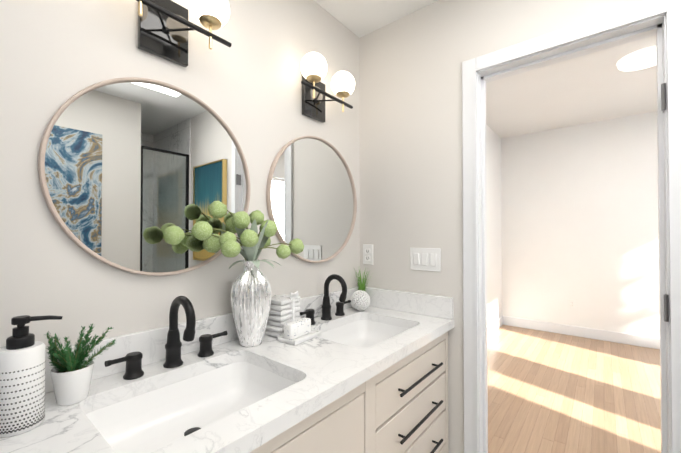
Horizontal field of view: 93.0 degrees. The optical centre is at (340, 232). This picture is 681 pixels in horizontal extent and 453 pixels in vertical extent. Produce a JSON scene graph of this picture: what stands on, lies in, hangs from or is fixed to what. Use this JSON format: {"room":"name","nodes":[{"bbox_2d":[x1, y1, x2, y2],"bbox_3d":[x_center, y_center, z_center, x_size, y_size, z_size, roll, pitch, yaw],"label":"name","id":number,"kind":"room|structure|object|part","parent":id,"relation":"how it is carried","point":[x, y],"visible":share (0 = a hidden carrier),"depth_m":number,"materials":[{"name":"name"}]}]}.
{"room":"bathroom","nodes":[
{"label":"bathroom","id":0,"kind":"room"},
{"bbox_2d":[0,0,359,350],"bbox_3d":[-0.936,-0.137,0.724,0.120,2.900,3.420,-1,-1,39],"label":"wall","id":1,"kind":"structure","parent":0,"point":[56,55],"depth_m":1.00,"materials":[{"name":"paint"}]},
{"bbox_2d":[38,77,250,275],"bbox_3d":[-0.567,-0.173,1.062,0.022,0.628,0.628,-1,-1,39],"label":"mirror","id":2,"kind":"object","parent":1,"relation":"attached to","point":[130,169],"visible":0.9,"depth_m":1.00,"materials":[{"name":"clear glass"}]},
{"bbox_2d":[136,0,231,66],"bbox_3d":[-0.518,-0.691,1.010,0.172,0.240,0.360,-1,-1,39],"label":"sconce","id":3,"kind":"object","parent":1,"relation":"attached to","point":[163,28],"visible":1,"depth_m":1.04,"materials":[{"name":"black metal"}]},
{"bbox_2d":[266,136,356,262],"bbox_3d":[-0.112,-0.161,1.621,0.022,0.628,0.628,-1,-1,39],"label":"mirror","id":4,"kind":"object","parent":1,"relation":"attached to","point":[311,198],"visible":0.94,"depth_m":1.59,"materials":[{"name":"clear glass"}]},
{"bbox_2d":[301,52,354,122],"bbox_3d":[-0.073,-0.684,1.557,0.172,0.240,0.360,-1,-1,39],"label":"sconce","id":5,"kind":"object","parent":1,"relation":"attached to","point":[314,70],"visible":1,"depth_m":1.56,"materials":[{"name":"black"}]},
{"bbox_2d":[45,287,358,393],"bbox_3d":[-0.358,0.363,1.315,0.020,0.105,1.524,-1,-1,39],"label":"backsplash","id":6,"kind":"structure","parent":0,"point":[150,338],"depth_m":1.00,"materials":[{"name":"white stone"}]},
{"bbox_2d":[314,0,437,37],"bbox_3d":[0.275,-1.240,-0.326,3.100,0.100,3.300,-1,-1,39],"label":"ceiling","id":7,"kind":"structure","parent":0,"point":[360,18],"depth_m":1.71,"materials":[{"name":"paint"}]},
{"bbox_2d":[486,125,501,326],"bbox_3d":[1.298,-0.103,3.547,0.120,2.900,3.780,-1,-1,39],"label":"wall","id":8,"kind":"structure","parent":0,"point":[493,141],"depth_m":4.47,"materials":[{"name":"paint"}]},
{"bbox_2d":[487,316,505,337],"bbox_3d":[1.287,1.281,3.391,0.040,0.130,3.550,-1,-1,39],"label":"baseboard","id":9,"kind":"structure","parent":8,"relation":"attached to","point":[499,322],"depth_m":4.43,"materials":[{"name":"paint"}]},
{"bbox_2d":[360,0,645,452],"bbox_3d":[1.510,-0.135,0.861,3.500,2.900,0.120,-1,-1,39],"label":"wall","id":10,"kind":"structure","parent":0,"point":[411,175],"depth_m":1.65,"materials":[{"name":"paint"}]},
{"bbox_2d":[363,244,372,264],"bbox_3d":[0.159,0.129,1.873,0.070,0.116,0.010,-1,-1,39],"label":"outlet","id":11,"kind":"object","parent":10,"relation":"attached to","point":[368,254],"visible":1,"depth_m":1.87,"materials":[{"name":"white plastic"}]},
{"bbox_2d":[365,287,453,317],"bbox_3d":[0.332,0.368,1.722,0.536,0.105,0.021,-1,-1,39],"label":"backsplash","id":12,"kind":"structure","parent":10,"relation":"attached to","point":[438,306],"depth_m":1.67,"materials":[{"name":"white stone"}]},
{"bbox_2d":[410,248,440,271],"bbox_3d":[0.430,0.138,1.650,0.164,0.116,0.014,-1,-1,39],"label":"light switch","id":13,"kind":"object","parent":10,"relation":"attached to","point":[426,259],"visible":1,"depth_m":1.64,"materials":[{"name":"white plastic"}]},
{"bbox_2d":[462,0,680,452],"bbox_3d":[0.913,0.256,1.339,0.750,2.129,0.160,-1,-1,39],"label":"door frame","id":14,"kind":"structure","parent":10,"relation":"attached to","point":[660,20],"depth_m":1.25,"materials":[{"name":"paint"}]},
{"bbox_2d":[486,35,656,137],"bbox_3d":[2.624,-1.476,2.485,3.800,0.100,3.780,-1,-1,39],"label":"ceiling","id":15,"kind":"structure","parent":0,"point":[593,87],"depth_m":3.32,"materials":[{"name":"paint"}]},
{"bbox_2d":[617,46,656,70],"bbox_3d":[2.474,-1.398,2.632,0.340,0.050,0.340,-1,-1,39],"label":"light","id":16,"kind":"object","parent":15,"relation":"attached to","point":[641,59],"visible":0.77,"depth_m":2.60,"materials":[{"name":"white"}]},
{"bbox_2d":[487,325,660,452],"bbox_3d":[2.586,1.383,2.403,3.800,0.100,3.900,-1,-1,39],"label":"floor","id":17,"kind":"structure","parent":0,"point":[550,392],"depth_m":2.66,"materials":[{"name":"brown wood"}]},
{"bbox_2d":[502,111,659,337],"bbox_3d":[3.811,-0.101,3.720,3.540,2.900,0.120,-1,-1,39],"label":"wall","id":18,"kind":"structure","parent":0,"point":[572,212],"depth_m":4.17,"materials":[{"name":"paint"}]},
{"bbox_2d":[505,316,659,348],"bbox_3d":[3.663,1.285,3.736,3.210,0.130,0.015,-1,-1,39],"label":"baseboard","id":19,"kind":"structure","parent":18,"relation":"attached to","point":[624,338],"depth_m":4.14,"materials":[{"name":"paint"}]},
{"bbox_3d":[0.229,1.350,-0.319,3.220,0.100,3.300,-1,-1,39],"label":"floor","id":20,"kind":"structure","parent":0,"visible":0},
{"bbox_2d":[240,326,453,452],"bbox_3d":[-0.145,0.886,1.135,0.565,0.863,1.500,-1,-1,39],"label":"bathroom vanity","id":21,"kind":"object","parent":20,"relation":"on","point":[372,377],"depth_m":1.12,"materials":[{"name":"wood"}]},
{"bbox_2d":[0,306,453,452],"bbox_3d":[-0.149,0.434,1.144,0.559,0.040,1.524,-1,-1,39],"label":"countertop","id":22,"kind":"structure","parent":21,"relation":"on","point":[327,368],"depth_m":0.87,"materials":[{"name":"white stone"}]},
{"bbox_2d":[0,315,62,436],"bbox_3d":[-0.661,0.293,0.686,0.106,0.230,0.078,1,-1,-36],"label":"soap dispenser","id":23,"kind":"object","parent":22,"relation":"on","point":[22,380],"visible":1,"depth_m":0.66,"materials":[{"name":"white ceramic"}]},
{"bbox_2d":[46,323,115,405],"bbox_3d":[-0.630,0.322,0.799,0.191,0.174,0.140,-1,-1,39],"label":"plant","id":24,"kind":"object","parent":22,"relation":"on","point":[71,373],"visible":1,"depth_m":0.77,"materials":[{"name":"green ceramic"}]},
{"bbox_3d":[-0.653,0.368,0.788,0.083,0.083,0.083,-1,-1,39],"label":"pot","id":25,"kind":"part","parent":24,"relation":"part of","materials":[{"name":"white ceramic"}]},
{"bbox_2d":[100,296,227,381],"bbox_3d":[-0.483,0.302,0.975,0.155,0.220,0.359,-1,-1,39],"label":"faucet","id":26,"kind":"object","parent":22,"relation":"on","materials":[{"name":"black metal"}]},
{"bbox_2d":[76,354,303,452],"bbox_3d":[-0.364,0.496,0.856,0.426,0.116,0.546,-1,-1,39],"label":"sink","id":27,"kind":"object","parent":22,"relation":"in","point":[145,419],"depth_m":0.95,"materials":[{"name":"white ceramic"}]},
{"bbox_2d":[163,201,303,346],"bbox_3d":[-0.324,0.154,1.177,0.188,0.520,0.578,-1,-1,39],"label":"vase","id":28,"kind":"object","parent":22,"relation":"on","point":[251,297],"visible":1,"depth_m":1.15,"materials":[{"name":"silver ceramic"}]},
{"bbox_2d":[265,291,300,336],"bbox_3d":[-0.239,0.328,1.332,0.109,0.174,0.122,0,-1,33],"label":"towels","id":29,"kind":"object","parent":22,"relation":"on","point":[284,308],"visible":0.69,"depth_m":1.29,"materials":[{"name":"white fabric"}]},
{"bbox_2d":[278,318,320,345],"bbox_3d":[-0.159,0.381,1.269,0.088,0.068,0.160,0,-1,34],"label":"soap dish","id":30,"kind":"object","parent":22,"relation":"on","point":[298,331],"visible":1,"depth_m":1.24,"materials":[{"name":"white ceramic"}]},
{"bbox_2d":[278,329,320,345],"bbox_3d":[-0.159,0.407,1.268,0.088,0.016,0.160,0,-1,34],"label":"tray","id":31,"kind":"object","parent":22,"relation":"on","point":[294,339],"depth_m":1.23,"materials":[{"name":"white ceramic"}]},
{"bbox_2d":[298,274,351,325],"bbox_3d":[-0.031,0.308,1.530,0.155,0.220,0.359,-1,-1,39],"label":"faucet","id":32,"kind":"object","parent":22,"relation":"on","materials":[{"name":"black metal"}]},
{"bbox_2d":[350,290,369,310],"bbox_3d":[0.106,0.366,1.737,0.108,0.109,0.108,-1,-1,39],"label":"plant pot","id":33,"kind":"object","parent":22,"relation":"on","point":[360,300],"visible":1,"depth_m":1.70,"materials":[{"name":"white ceramic"}]},
{"bbox_2d":[354,266,372,290],"bbox_3d":[0.121,0.306,1.823,0.113,0.232,0.119,-1,-1,39],"label":"plant","id":34,"kind":"object","parent":33,"relation":"in","point":[361,286],"visible":0.31,"depth_m":1.82,"materials":[{"name":"green plant"}]},
{"bbox_2d":[314,314,411,349],"bbox_3d":[0.100,0.503,1.426,0.426,0.116,0.546,-1,-1,39],"label":"sink","id":35,"kind":"object","parent":22,"relation":"in","point":[363,332],"depth_m":1.62,"materials":[{"name":"white ceramic"}]}
]}

